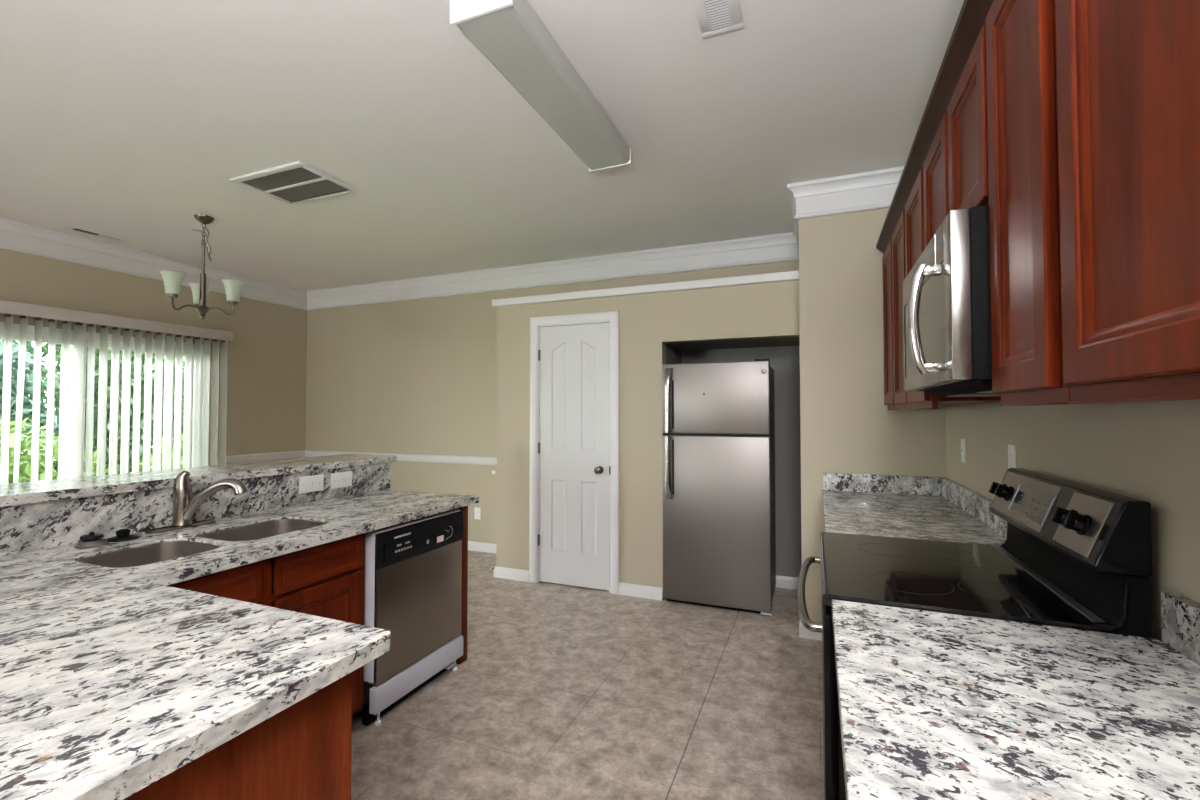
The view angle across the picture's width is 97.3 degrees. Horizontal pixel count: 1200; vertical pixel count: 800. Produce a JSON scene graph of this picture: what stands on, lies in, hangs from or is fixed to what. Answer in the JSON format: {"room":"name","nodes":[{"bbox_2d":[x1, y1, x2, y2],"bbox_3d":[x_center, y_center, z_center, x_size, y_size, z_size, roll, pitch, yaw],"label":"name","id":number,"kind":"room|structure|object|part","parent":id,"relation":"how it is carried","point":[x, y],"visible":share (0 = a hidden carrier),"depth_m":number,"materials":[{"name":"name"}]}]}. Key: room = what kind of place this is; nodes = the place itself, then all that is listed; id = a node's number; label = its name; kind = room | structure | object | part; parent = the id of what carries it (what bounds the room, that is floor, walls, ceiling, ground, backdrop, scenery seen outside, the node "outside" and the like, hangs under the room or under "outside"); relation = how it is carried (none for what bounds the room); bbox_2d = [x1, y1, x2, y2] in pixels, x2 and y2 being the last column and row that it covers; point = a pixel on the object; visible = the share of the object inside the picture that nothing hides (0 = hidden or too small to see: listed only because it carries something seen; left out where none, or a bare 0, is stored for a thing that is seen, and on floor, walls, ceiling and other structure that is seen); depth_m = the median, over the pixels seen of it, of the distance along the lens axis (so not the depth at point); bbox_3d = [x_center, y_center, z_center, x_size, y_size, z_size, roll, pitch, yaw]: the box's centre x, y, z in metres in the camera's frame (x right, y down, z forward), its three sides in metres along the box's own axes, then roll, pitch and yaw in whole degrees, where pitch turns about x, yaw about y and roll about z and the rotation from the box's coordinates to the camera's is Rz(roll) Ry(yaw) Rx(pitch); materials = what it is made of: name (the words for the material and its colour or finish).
{"room":"kitchen","nodes":[
{"label":"kitchen","id":0,"kind":"room"},
{"bbox_2d":[0,248,306,465],"bbox_3d":[-5.141,0.035,2.356,0.120,2.815,8.715,-1,-2,22],"label":"wall","id":1,"kind":"structure","parent":0,"point":[267,363],"depth_m":5.46,"materials":[{"name":"beige paint"}]},
{"bbox_2d":[0,322,203,477],"bbox_3d":[-4.290,0.461,4.357,0.134,2.059,1.920,-1,-2,22],"label":"door","id":2,"kind":"structure","parent":1,"relation":"in","point":[16,327],"depth_m":4.37,"materials":[{"name":"white plastic"}]},
{"bbox_3d":[-4.460,0.459,3.943,0.036,1.973,0.934,-1,-2,22],"label":"sash","id":3,"kind":"part","parent":2,"relation":"part of","materials":[{"name":"white plastic"}]},
{"bbox_3d":[-4.169,0.479,4.768,0.036,1.973,0.974,-1,-2,22],"label":"sash","id":4,"kind":"part","parent":2,"relation":"part of","materials":[{"name":"white plastic"}]},
{"bbox_2d":[0,300,232,483],"bbox_3d":[-4.179,0.372,4.333,0.157,2.158,2.155,-1,-2,22],"label":"vertical blind","id":5,"kind":"object","parent":1,"relation":"attached to","point":[79,319],"visible":0.7,"depth_m":4.48,"materials":[{"name":"plastic"}]},
{"bbox_2d":[0,218,306,309],"bbox_3d":[-5.056,-1.267,2.353,0.062,0.209,8.473,-1,-2,22],"label":"trim","id":6,"kind":"structure","parent":1,"relation":"attached to","point":[14,236],"depth_m":4.59,"materials":[{"name":"white paint"}]},
{"bbox_2d":[2,489,382,556],"bbox_3d":[-1.956,0.894,2.001,0.155,1.078,2.865,-1,-2,22],"label":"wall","id":7,"kind":"structure","parent":0,"point":[382,489],"depth_m":2.40,"materials":[{"name":"beige paint"}]},
{"bbox_2d":[0,462,390,556],"bbox_3d":[-1.868,0.436,1.982,0.029,0.164,2.875,-1,-2,22],"label":"backsplash","id":8,"kind":"structure","parent":7,"relation":"attached to","point":[30,527],"depth_m":2.08,"materials":[{"name":"white stone"}]},
{"bbox_2d":[299,474,323,493],"bbox_3d":[-1.519,0.441,2.784,0.008,0.085,0.145,-1,-2,22],"label":"switch plate","id":9,"kind":"object","parent":8,"relation":"attached to","point":[312,483],"visible":1,"depth_m":2.78,"materials":[{"name":"white plastic"}]},
{"bbox_2d":[331,471,351,488],"bbox_3d":[-1.448,0.448,2.960,0.008,0.085,0.140,-1,-2,22],"label":"wall outlet","id":10,"kind":"object","parent":8,"relation":"attached to","point":[341,479],"visible":1,"depth_m":2.96,"materials":[{"name":"white plastic"}]},
{"bbox_2d":[0,454,396,506],"bbox_3d":[-2.022,0.338,2.072,0.413,0.035,2.922,-1,-2,22],"label":"bar","id":11,"kind":"object","parent":7,"relation":"on","point":[11,494],"visible":1,"depth_m":2.24,"materials":[{"name":"white stone"}]},
{"bbox_2d":[0,0,963,290],"bbox_3d":[-2.181,-1.452,1.183,6.515,0.100,8.715,-1,-2,22],"label":"ceiling","id":12,"kind":"structure","parent":0,"point":[132,120],"depth_m":2.58,"materials":[{"name":"paint"}]},
{"bbox_2d":[64,226,129,242],"bbox_3d":[-4.021,-1.323,4.231,0.130,0.006,0.360,-1,-2,22],"label":"ceiling vent","id":13,"kind":"object","parent":12,"relation":"in","point":[73,228],"visible":1,"depth_m":4.22,"materials":[{"name":"metal"}]},
{"bbox_2d":[159,214,244,319],"bbox_3d":[-2.912,-0.959,3.807,0.494,0.754,0.458,-1,-2,22],"label":"chandelier","id":14,"kind":"object","parent":12,"relation":"hanging from","point":[173,280],"visible":1,"depth_m":3.83,"materials":[{"name":"silver metal"}]},
{"bbox_3d":[-2.954,-0.803,3.653,0.148,0.145,0.148,-1,-2,22],"label":"lamp shade","id":15,"kind":"part","parent":14,"relation":"part of","materials":[{"name":"white glass"}]},
{"bbox_3d":[-2.928,-0.676,3.715,0.060,0.105,0.201,-1,-2,22],"label":"arm","id":16,"kind":"part","parent":14,"relation":"part of","materials":[{"name":"silver metal"}]},
{"bbox_3d":[-3.021,-0.795,3.993,0.148,0.145,0.148,-1,-2,22],"label":"lamp shade","id":17,"kind":"part","parent":14,"relation":"part of","materials":[{"name":"white glass"}]},
{"bbox_3d":[-2.889,-0.912,3.845,0.038,0.482,0.038,-1,-2,22],"label":"stem","id":18,"kind":"part","parent":14,"relation":"part of","materials":[{"name":"silver metal"}]},
{"bbox_3d":[-2.889,-1.211,3.852,0.022,0.171,0.022,1,-2,-23],"label":"chain","id":19,"kind":"part","parent":14,"relation":"part of","materials":[{"name":"silver metal"}]},
{"bbox_3d":[-2.763,-0.672,3.872,0.200,0.105,0.059,0,-1,-5],"label":"arm","id":20,"kind":"part","parent":14,"relation":"part of","materials":[{"name":"silver metal"}]},
{"bbox_3d":[-2.693,-0.798,3.881,0.148,0.145,0.148,-1,-2,22],"label":"lamp shade","id":21,"kind":"part","parent":14,"relation":"part of","materials":[{"name":"white glass"}]},
{"bbox_2d":[229,161,357,204],"bbox_3d":[-1.901,-1.340,3.293,0.605,0.017,0.413,-1,-2,22],"label":"ceiling vent","id":22,"kind":"object","parent":12,"relation":"in","point":[297,182],"visible":1,"depth_m":3.27,"materials":[{"name":"white metal"}]},
{"bbox_3d":[-1.934,-1.346,3.212,0.535,0.007,0.156,-1,-2,22],"label":"filter panel","id":23,"kind":"part","parent":22,"relation":"part of","materials":[{"name":"grey metal"}]},
{"bbox_3d":[-1.866,-1.342,3.379,0.535,0.007,0.168,-1,-2,22],"label":"filter panel","id":24,"kind":"part","parent":22,"relation":"part of","materials":[{"name":"grey metal"}]},
{"bbox_2d":[450,0,630,171],"bbox_3d":[-0.174,-1.328,2.335,0.246,0.089,1.214,-1,-2,22],"label":"ceiling light","id":25,"kind":"object","parent":12,"relation":"attached to","point":[510,34],"visible":1,"depth_m":2.10,"materials":[{"name":"white plastic"}]},
{"bbox_2d":[692,0,743,38],"bbox_3d":[0.402,-1.382,1.832,0.151,0.006,0.323,-1,-2,22],"label":"ceiling vent","id":26,"kind":"object","parent":12,"relation":"in","point":[715,17],"visible":1,"depth_m":1.90,"materials":[{"name":"plastic"}]},
{"bbox_2d":[305,260,798,543],"bbox_3d":[-0.500,0.102,5.102,6.395,2.815,0.120,-1,-2,22],"label":"wall","id":27,"kind":"structure","parent":0,"point":[415,376],"depth_m":5.61,"materials":[{"name":"beige paint"}]},
{"bbox_2d":[217,450,496,464],"bbox_3d":[-2.253,0.606,5.181,3.078,0.076,1.034,-1,-2,22],"label":"trim","id":28,"kind":"structure","parent":27,"relation":"attached to","point":[304,453],"depth_m":5.60,"materials":[{"name":"white paint"}]},
{"bbox_2d":[474,507,480,519],"bbox_3d":[-1.230,1.140,5.305,0.072,0.118,0.008,-1,-2,22],"label":"wall outlet","id":29,"kind":"object","parent":27,"relation":"attached to","point":[477,510],"visible":1,"depth_m":5.30,"materials":[{"name":"white plastic"}]},
{"bbox_2d":[468,541,495,553],"bbox_3d":[-2.262,1.466,5.137,3.078,0.089,1.084,-1,-2,22],"label":"baseboard","id":30,"kind":"structure","parent":27,"relation":"attached to","point":[472,546],"depth_m":5.26,"materials":[{"name":"white paint"}]},
{"bbox_2d":[307,232,798,309],"bbox_3d":[-0.949,-1.197,5.218,5.498,0.209,0.062,-1,-2,22],"label":"trim","id":31,"kind":"structure","parent":27,"relation":"attached to","point":[782,247],"depth_m":4.93,"materials":[{"name":"white paint"}]},
{"bbox_2d":[351,550,823,799],"bbox_3d":[-2.181,1.453,1.112,6.515,0.080,8.715,-1,-2,22],"label":"floor","id":32,"kind":"structure","parent":0,"point":[561,691],"depth_m":2.46,"materials":[{"name":"beige tile"}]},
{"bbox_2d":[123,672,351,799],"bbox_3d":[-1.140,0.965,0.762,0.896,0.875,1.132,-1,-2,22],"label":"base cabinet","id":33,"kind":"object","parent":32,"relation":"on","point":[303,751],"visible":0.1,"depth_m":0.97,"materials":[{"name":"brown wood"}]},
{"bbox_2d":[0,489,478,799],"bbox_3d":[-1.113,0.529,1.647,1.625,0.036,2.830,-1,-2,22],"label":"countertop","id":34,"kind":"structure","parent":33,"relation":"on","point":[113,681],"depth_m":1.03,"materials":[{"name":"white stone"}]},
{"bbox_2d":[74,532,108,548],"bbox_3d":[-1.805,0.492,1.876,0.092,0.048,0.092,-1,-2,22],"label":"strainer","id":35,"kind":"object","parent":34,"relation":"on","point":[91,540],"visible":1,"depth_m":1.86,"materials":[{"name":"metal"}]},
{"bbox_2d":[107,529,138,541],"bbox_3d":[-1.776,0.500,1.967,0.092,0.036,0.092,-1,-2,22],"label":"stopper","id":36,"kind":"object","parent":34,"relation":"on","point":[122,534],"visible":1,"depth_m":1.95,"materials":[{"name":"black plastic"}]},
{"bbox_2d":[145,470,247,533],"bbox_3d":[-1.619,0.406,2.133,0.284,0.233,0.252,-1,-2,22],"label":"faucet","id":37,"kind":"object","parent":34,"relation":"on","point":[185,506],"visible":1,"depth_m":2.16,"materials":[{"name":"silver metal"}]},
{"bbox_3d":[-1.717,0.517,2.171,0.060,0.012,0.252,-1,-2,22],"label":"plate","id":38,"kind":"part","parent":37,"relation":"part of","materials":[{"name":"silver metal"}]},
{"bbox_3d":[-1.721,0.335,2.177,0.063,0.089,0.063,-1,-2,22],"label":"lever handle","id":39,"kind":"part","parent":37,"relation":"part of","materials":[{"name":"silver metal"}]},
{"bbox_3d":[-1.589,0.408,2.174,0.272,0.170,0.052,0,-1,0],"label":"spout","id":40,"kind":"part","parent":37,"relation":"part of","materials":[{"name":"silver metal"}]},
{"bbox_2d":[77,519,326,591],"bbox_3d":[-1.436,0.645,1.997,0.329,0.234,0.769,-1,-2,22],"label":"sink","id":41,"kind":"object","parent":34,"relation":"in","point":[157,552],"visible":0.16,"depth_m":1.97,"materials":[{"name":"metal"}]},
{"bbox_3d":[-1.519,0.637,1.792,0.329,0.228,0.326,-1,-2,22],"label":"bowl","id":42,"kind":"part","parent":41,"relation":"part of","materials":[{"name":"metal"}]},
{"bbox_3d":[-1.368,0.646,2.162,0.329,0.228,0.412,-1,-2,22],"label":"bowl","id":43,"kind":"part","parent":41,"relation":"part of","materials":[{"name":"metal"}]},
{"bbox_2d":[167,533,364,715],"bbox_3d":[-1.474,0.995,1.988,0.626,0.875,0.920,-1,-2,22],"label":"base cabinet","id":44,"kind":"object","parent":32,"relation":"on","point":[327,580],"visible":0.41,"depth_m":2.04,"materials":[{"name":"brown wood"}]},
{"bbox_3d":[-1.276,0.634,1.680,0.019,0.140,0.403,-1,-2,22],"label":"false drawer","id":45,"kind":"part","parent":44,"relation":"part of","materials":[{"name":"brown wood"}]},
{"bbox_3d":[-1.211,0.943,1.882,0.018,0.776,0.920,-1,-2,22],"label":"frame","id":46,"kind":"part","parent":44,"relation":"part of","materials":[{"name":"brown wood"}]},
{"bbox_3d":[-1.105,0.644,2.098,0.019,0.140,0.388,-1,-2,22],"label":"false drawer","id":47,"kind":"part","parent":44,"relation":"part of","materials":[{"name":"brown wood"}]},
{"bbox_3d":[-1.105,1.025,2.088,0.019,0.586,0.388,-1,-2,22],"label":"cabinet door","id":48,"kind":"part","parent":44,"relation":"part of","materials":[{"name":"brown wood"}]},
{"bbox_2d":[362,508,463,725],"bbox_3d":[-1.148,1.013,2.717,0.618,0.875,0.634,-1,-2,22],"label":"dishwasher","id":49,"kind":"object","parent":32,"relation":"on","point":[413,569],"visible":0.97,"depth_m":2.53,"materials":[{"name":"grey metal"}]},
{"bbox_2d":[363,681,372,703],"bbox_3d":[-1.178,0.971,2.732,0.552,0.762,0.614,-1,-2,22],"label":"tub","id":50,"kind":"object","parent":49,"relation":"in","point":[366,689],"depth_m":2.34,"materials":[{"name":"metal"}]},
{"bbox_3d":[-0.917,1.393,2.615,0.030,0.088,0.630,-1,-2,22],"label":"toe panel","id":51,"kind":"part","parent":49,"relation":"part of","materials":[{"name":"silver metal"}]},
{"bbox_3d":[-0.905,0.582,2.625,0.040,0.017,0.608,-1,-2,22],"label":"mounting rail","id":52,"kind":"part","parent":49,"relation":"part of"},
{"bbox_3d":[-0.893,1.015,2.620,0.049,0.512,0.604,-1,-2,22],"label":"door panel","id":53,"kind":"part","parent":49,"relation":"part of","materials":[{"name":"metal"}]},
{"bbox_3d":[-0.878,1.329,2.599,0.036,0.108,0.622,-1,-2,22],"label":"kick plate","id":54,"kind":"part","parent":49,"relation":"part of","materials":[{"name":"silver metal"}]},
{"bbox_3d":[-0.891,0.679,2.623,0.057,0.156,0.620,-1,-2,22],"label":"control panel","id":55,"kind":"part","parent":49,"relation":"part of","materials":[{"name":"black plastic"}]},
{"bbox_2d":[456,506,467,664],"bbox_3d":[-1.055,1.022,3.066,0.642,0.875,0.069,-1,-2,22],"label":"end panel","id":56,"kind":"object","parent":32,"relation":"on","point":[464,605],"visible":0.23,"depth_m":2.95,"materials":[{"name":"brown wood"}]},
{"bbox_2d":[662,358,775,615],"bbox_3d":[0.917,0.604,3.984,0.754,1.756,0.706,-1,-2,22],"label":"refrigerator","id":57,"kind":"object","parent":32,"relation":"on","point":[718,418],"visible":1,"depth_m":3.70,"materials":[{"name":"grey metal"}]},
{"bbox_3d":[0.492,0.001,3.819,0.054,0.470,0.054,-1,-2,22],"label":"handle","id":58,"kind":"part","parent":57,"relation":"part of","materials":[{"name":"metal"}]},
{"bbox_3d":[0.492,0.487,3.808,0.054,0.453,0.054,-1,-2,22],"label":"handle","id":59,"kind":"part","parent":57,"relation":"part of","materials":[{"name":"metal"}]},
{"bbox_3d":[0.812,-0.013,3.745,0.752,0.506,0.062,-1,-2,22],"label":"freezer door","id":60,"kind":"part","parent":57,"relation":"part of","materials":[{"name":"metal"}]},
{"bbox_3d":[0.812,0.843,3.724,0.752,1.182,0.062,-1,-2,22],"label":"fridge door","id":61,"kind":"part","parent":57,"relation":"part of","materials":[{"name":"metal"}]},
{"bbox_2d":[797,468,1152,799],"bbox_3d":[0.977,0.826,1.586,0.720,1.195,0.770,-1,-2,22],"label":"range","id":62,"kind":"object","parent":32,"relation":"on","point":[1073,555],"visible":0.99,"depth_m":1.35,"materials":[{"name":"black metal"}]},
{"bbox_2d":[797,556,837,799],"bbox_3d":[0.695,0.893,1.705,0.106,0.668,0.758,-1,-2,22],"label":"oven","id":63,"kind":"object","parent":62,"relation":"in","point":[829,678],"depth_m":1.35,"materials":[{"name":"black metal"}]},
{"bbox_2d":[820,532,1128,633],"bbox_3d":[0.990,0.466,1.587,0.604,0.125,0.766,-1,-2,22],"label":"cooktop","id":64,"kind":"object","parent":62,"relation":"in","point":[1024,579],"depth_m":1.42,"materials":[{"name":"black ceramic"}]},
{"bbox_3d":[1.325,0.305,1.726,0.040,0.050,0.050,-1,-2,22],"label":"knob","id":65,"kind":"part","parent":62,"relation":"part of","materials":[{"name":"black plastic"}]},
{"bbox_3d":[1.313,0.306,1.672,0.036,0.082,0.010,-1,-2,22],"label":"display trim","id":66,"kind":"part","parent":62,"relation":"part of","materials":[{"name":"silver metal"}]},
{"bbox_3d":[1.155,0.294,1.309,0.040,0.050,0.050,-1,-2,22],"label":"knob","id":67,"kind":"part","parent":62,"relation":"part of","materials":[{"name":"black plastic"}]},
{"bbox_3d":[1.129,0.293,1.244,0.040,0.050,0.050,-1,-2,22],"label":"knob","id":68,"kind":"part","parent":62,"relation":"part of","materials":[{"name":"black plastic"}]},
{"bbox_3d":[0.650,0.961,0.581,0.614,0.875,1.330,-1,-2,22],"label":"base cabinet","id":69,"kind":"object","parent":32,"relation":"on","visible":0},
{"bbox_2d":[831,599,1199,799],"bbox_3d":[0.633,0.504,0.590,0.652,0.036,1.353,-1,-2,22],"label":"countertop","id":70,"kind":"structure","parent":69,"relation":"on","point":[933,705],"depth_m":0.83,"materials":[{"name":"white stone"}]},
{"bbox_3d":[1.437,1.008,2.505,0.614,0.875,1.284,-1,-2,22],"label":"base cabinet","id":71,"kind":"object","parent":32,"relation":"on","visible":0},
{"bbox_2d":[822,490,1005,544],"bbox_3d":[1.422,0.551,2.523,0.652,0.036,1.288,-1,-2,22],"label":"countertop","id":72,"kind":"structure","parent":71,"relation":"on","point":[923,517],"depth_m":2.36,"materials":[{"name":"white stone"}]},
{"bbox_2d":[496,280,799,598],"bbox_3d":[0.367,0.341,4.329,2.420,2.300,0.645,-1,-2,22],"label":"wall","id":73,"kind":"structure","parent":0,"point":[648,322],"depth_m":4.02,"materials":[{"name":"beige paint"}]},
{"bbox_2d":[494,566,528,581],"bbox_3d":[-0.618,1.454,4.684,0.341,0.089,0.642,-1,-2,22],"label":"baseboard","id":74,"kind":"structure","parent":73,"relation":"attached to","point":[499,572],"depth_m":4.39,"materials":[{"name":"white paint"}]},
{"bbox_2d":[529,311,618,593],"bbox_3d":[-0.205,0.401,4.237,0.778,2.173,0.175,-1,-2,22],"label":"door","id":75,"kind":"structure","parent":73,"relation":"in","point":[574,358],"depth_m":4.21,"materials":[{"name":"white paint"}]},
{"bbox_3d":[-0.014,0.545,4.098,0.062,0.062,0.069,-1,-2,22],"label":"knob","id":76,"kind":"part","parent":75,"relation":"part of","materials":[{"name":"silver metal"}]},
{"bbox_2d":[619,582,662,599],"bbox_3d":[0.303,1.437,3.970,0.341,0.089,0.016,-1,-2,22],"label":"baseboard","id":77,"kind":"structure","parent":73,"relation":"attached to","point":[635,590],"depth_m":3.96,"materials":[{"name":"white paint"}]},
{"bbox_2d":[492,270,798,307],"bbox_3d":[0.344,-0.830,4.348,2.454,0.058,0.679,-1,-2,22],"label":"trim","id":78,"kind":"structure","parent":73,"relation":"on","point":[789,275],"depth_m":3.96,"materials":[{"name":"white paint"}]},
{"bbox_2d":[666,337,801,577],"bbox_3d":[1.029,0.507,4.113,1.030,1.958,0.533,-1,-2,22],"label":"wall niche","id":79,"kind":"object","parent":73,"relation":"in","point":[783,354],"visible":0.28,"depth_m":4.20,"materials":[{"name":"grey paint"}]},
{"bbox_2d":[775,575,797,589],"bbox_3d":[1.150,1.445,4.307,0.966,0.089,0.016,-1,-2,22],"label":"baseboard","id":80,"kind":"structure","parent":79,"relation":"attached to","point":[781,581],"depth_m":4.17,"materials":[{"name":"white paint"}]},
{"bbox_2d":[787,166,903,257],"bbox_3d":[0.336,-1.321,0.151,0.837,0.209,8.473,-1,-2,22],"label":"trim","id":81,"kind":"structure","parent":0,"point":[871,190],"depth_m":3.21,"materials":[{"name":"white paint"}]},
{"bbox_2d":[798,208,946,622],"bbox_3d":[1.789,0.065,3.592,0.775,2.815,0.945,-1,-2,22],"label":"wall","id":82,"kind":"structure","parent":0,"point":[846,425],"depth_m":3.21,"materials":[{"name":"beige paint"}]},
{"bbox_2d":[799,620,821,640],"bbox_3d":[1.481,1.429,3.654,0.167,0.089,0.922,-1,-2,22],"label":"baseboard","id":83,"kind":"structure","parent":82,"relation":"attached to","point":[803,632],"depth_m":3.24,"materials":[{"name":"white paint"}]},
{"bbox_2d":[823,472,941,495],"bbox_3d":[1.649,0.494,3.111,0.616,0.105,0.029,-1,-2,22],"label":"backsplash","id":84,"kind":"structure","parent":82,"relation":"attached to","point":[872,483],"depth_m":3.09,"materials":[{"name":"white stone"}]},
{"bbox_2d":[941,477,1006,538],"bbox_3d":[1.722,0.477,2.434,0.029,0.105,1.228,-1,-2,22],"label":"backsplash","id":85,"kind":"structure","parent":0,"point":[977,505],"depth_m":2.38,"materials":[{"name":"white stone"}]},
{"bbox_2d":[946,400,1199,639],"bbox_3d":[0.757,-0.025,-0.117,0.120,2.815,8.595,-1,-2,22],"label":"wall","id":86,"kind":"structure","parent":0,"point":[1149,452],"depth_m":1.30,"materials":[{"name":"beige paint"}]},
{"bbox_2d":[882,239,959,409],"bbox_3d":[1.743,-0.417,2.882,0.311,0.945,0.419,-1,-2,22],"label":"upper cabinet","id":87,"kind":"object","parent":86,"relation":"attached to","point":[887,258],"visible":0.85,"depth_m":2.97,"materials":[{"name":"brown wood"}]},
{"bbox_3d":[1.606,-0.408,2.933,0.019,0.870,0.365,-1,-2,22],"label":"cabinet door","id":88,"kind":"part","parent":87,"relation":"part of","materials":[{"name":"brown wood"}]},
{"bbox_3d":[1.626,0.043,2.919,0.024,0.028,0.419,-1,-2,22],"label":"light rail","id":89,"kind":"part","parent":87,"relation":"part of","materials":[{"name":"brown wood"}]},
{"bbox_2d":[892,168,1000,409],"bbox_3d":[1.499,-0.432,2.286,0.311,0.945,0.864,-1,-2,22],"label":"upper cabinet","id":90,"kind":"object","parent":86,"relation":"attached to","point":[908,235],"visible":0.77,"depth_m":2.30,"materials":[{"name":"brown wood"}]},
{"bbox_3d":[1.445,-0.418,2.540,0.019,0.870,0.395,-1,-2,22],"label":"cabinet door","id":91,"kind":"part","parent":90,"relation":"part of","materials":[{"name":"brown wood"}]},
{"bbox_3d":[1.283,-0.428,2.143,0.019,0.870,0.393,-1,-2,22],"label":"cabinet door","id":92,"kind":"part","parent":90,"relation":"part of","materials":[{"name":"brown wood"}]},
{"bbox_3d":[1.382,0.028,2.322,0.024,0.028,0.864,-1,-2,22],"label":"light rail","id":93,"kind":"part","parent":90,"relation":"part of","materials":[{"name":"brown wood"}]},
{"bbox_2d":[923,25,988,248],"bbox_3d":[1.190,-0.691,1.535,0.311,0.463,0.765,-1,-2,22],"label":"upper cabinet","id":94,"kind":"object","parent":86,"relation":"attached to","point":[955,165],"visible":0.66,"depth_m":1.46,"materials":[{"name":"brown wood"}]},
{"bbox_3d":[1.127,-0.669,1.768,0.019,0.406,0.350,-1,-2,22],"label":"cabinet door","id":95,"kind":"part","parent":94,"relation":"part of","materials":[{"name":"brown wood"}]},
{"bbox_2d":[903,205,1000,396],"bbox_3d":[1.121,-0.234,1.554,0.458,0.434,0.750,-1,-2,22],"label":"microwave","id":96,"kind":"object","parent":94,"relation":"attached to","point":[947,297],"visible":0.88,"depth_m":1.29,"materials":[{"name":"metal"}]},
{"bbox_3d":[0.839,-0.208,1.364,0.080,0.288,0.027,-1,-2,22],"label":"handle","id":97,"kind":"part","parent":96,"relation":"part of","materials":[{"name":"silver metal"}]},
{"bbox_3d":[1.001,-0.245,1.603,0.040,0.406,0.750,-1,-2,22],"label":"door","id":98,"kind":"part","parent":96,"relation":"part of","materials":[{"name":"metal"}]},
{"bbox_3d":[0.980,-0.678,1.407,0.019,0.406,0.360,-1,-2,22],"label":"cabinet door","id":99,"kind":"part","parent":94,"relation":"part of","materials":[{"name":"brown wood"}]},
{"bbox_2d":[960,439,965,462],"bbox_3d":[1.814,0.255,2.646,0.015,0.118,0.072,-1,-2,22],"label":"light switch","id":100,"kind":"object","parent":86,"relation":"attached to","point":[963,441],"visible":1,"depth_m":2.63,"materials":[{"name":"white plastic"}]},
{"bbox_2d":[1008,445,1015,468],"bbox_3d":[1.549,0.229,1.987,0.008,0.118,0.072,-1,-2,22],"label":"wall outlet","id":101,"kind":"object","parent":86,"relation":"attached to","point":[1011,448],"visible":0.7,"depth_m":1.98,"materials":[{"name":"white plastic"}]},
{"bbox_2d":[985,0,1069,405],"bbox_3d":[0.977,-0.463,1.009,0.311,0.945,0.354,-1,-2,22],"label":"upper cabinet","id":102,"kind":"object","parent":86,"relation":"attached to","point":[1024,192],"visible":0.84,"depth_m":1.04,"materials":[{"name":"brown wood"}]},
{"bbox_3d":[0.860,-0.003,1.045,0.024,0.028,0.354,-1,-2,22],"label":"light rail","id":103,"kind":"part","parent":102,"relation":"part of","materials":[{"name":"brown wood"}]},
{"bbox_2d":[1055,0,1199,403],"bbox_3d":[0.793,-0.474,0.559,0.311,0.945,0.612,-1,-2,22],"label":"upper cabinet","id":104,"kind":"object","parent":86,"relation":"attached to","point":[1128,71],"visible":1,"depth_m":0.69,"materials":[{"name":"brown wood"}]},
{"bbox_2d":[876,0,992,252],"bbox_3d":[1.110,-0.924,1.744,0.070,0.066,3.026,-1,-2,22],"label":"crown molding","id":105,"kind":"structure","parent":104,"relation":"attached to","point":[973,13],"depth_m":1.63,"materials":[{"name":"brown wood"}]},
{"bbox_3d":[0.676,-0.014,0.596,0.024,0.028,0.612,-1,-2,22],"label":"light rail","id":106,"kind":"part","parent":104,"relation":"part of","materials":[{"name":"brown wood"}]},
{"bbox_2d":[1161,592,1199,665],"bbox_3d":[0.918,0.430,0.466,0.029,0.102,1.336,-1,-2,22],"label":"backsplash","id":107,"kind":"structure","parent":86,"relation":"attached to","point":[1180,615],"depth_m":1.03,"materials":[{"name":"white stone"}]},
{"label":"outside","id":108,"kind":"structure","parent":0,"visible":0},
{"bbox_3d":[-9.841,1.772,7.220,12.288,0.180,18.000,-1,-2,22],"label":"ground","id":109,"kind":"structure","parent":108,"visible":0},
{"bbox_2d":[0,339,58,480],"bbox_3d":[-7.572,0.192,6.077,1.868,2.931,2.004,-1,-2,22],"label":"tree","id":110,"kind":"object","parent":109,"relation":"on","point":[28,385],"visible":0.21,"depth_m":6.38,"materials":[{"name":"green plant"}]},
{"bbox_2d":[0,417,108,482],"bbox_3d":[-6.087,0.880,5.699,0.985,1.544,1.357,-1,-2,22],"label":"bush","id":111,"kind":"object","parent":109,"relation":"on","point":[26,440],"visible":0.19,"depth_m":5.55,"materials":[{"name":"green plant"}]},
{"bbox_2d":[12,341,184,448],"bbox_3d":[-10.303,-0.379,9.891,4.245,4.463,8.544,-1,-2,22],"label":"tree","id":112,"kind":"object","parent":109,"relation":"on","point":[44,371],"visible":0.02,"depth_m":8.88,"materials":[{"name":"green plant"}]},
{"bbox_2d":[43,348,184,475],"bbox_3d":[-7.038,0.220,7.866,1.754,2.962,1.842,-1,-2,22],"label":"tree","id":113,"kind":"object","parent":109,"relation":"on","point":[57,383],"visible":0.15,"depth_m":7.47,"materials":[{"name":"green plant"}]},
{"bbox_2d":[139,435,182,471],"bbox_3d":[-5.491,1.055,7.183,1.066,1.277,1.393,-1,-2,22],"label":"bush","id":114,"kind":"object","parent":109,"relation":"on","point":[141,460],"visible":0.02,"depth_m":6.81,"materials":[{"name":"green plant"}]}
]}

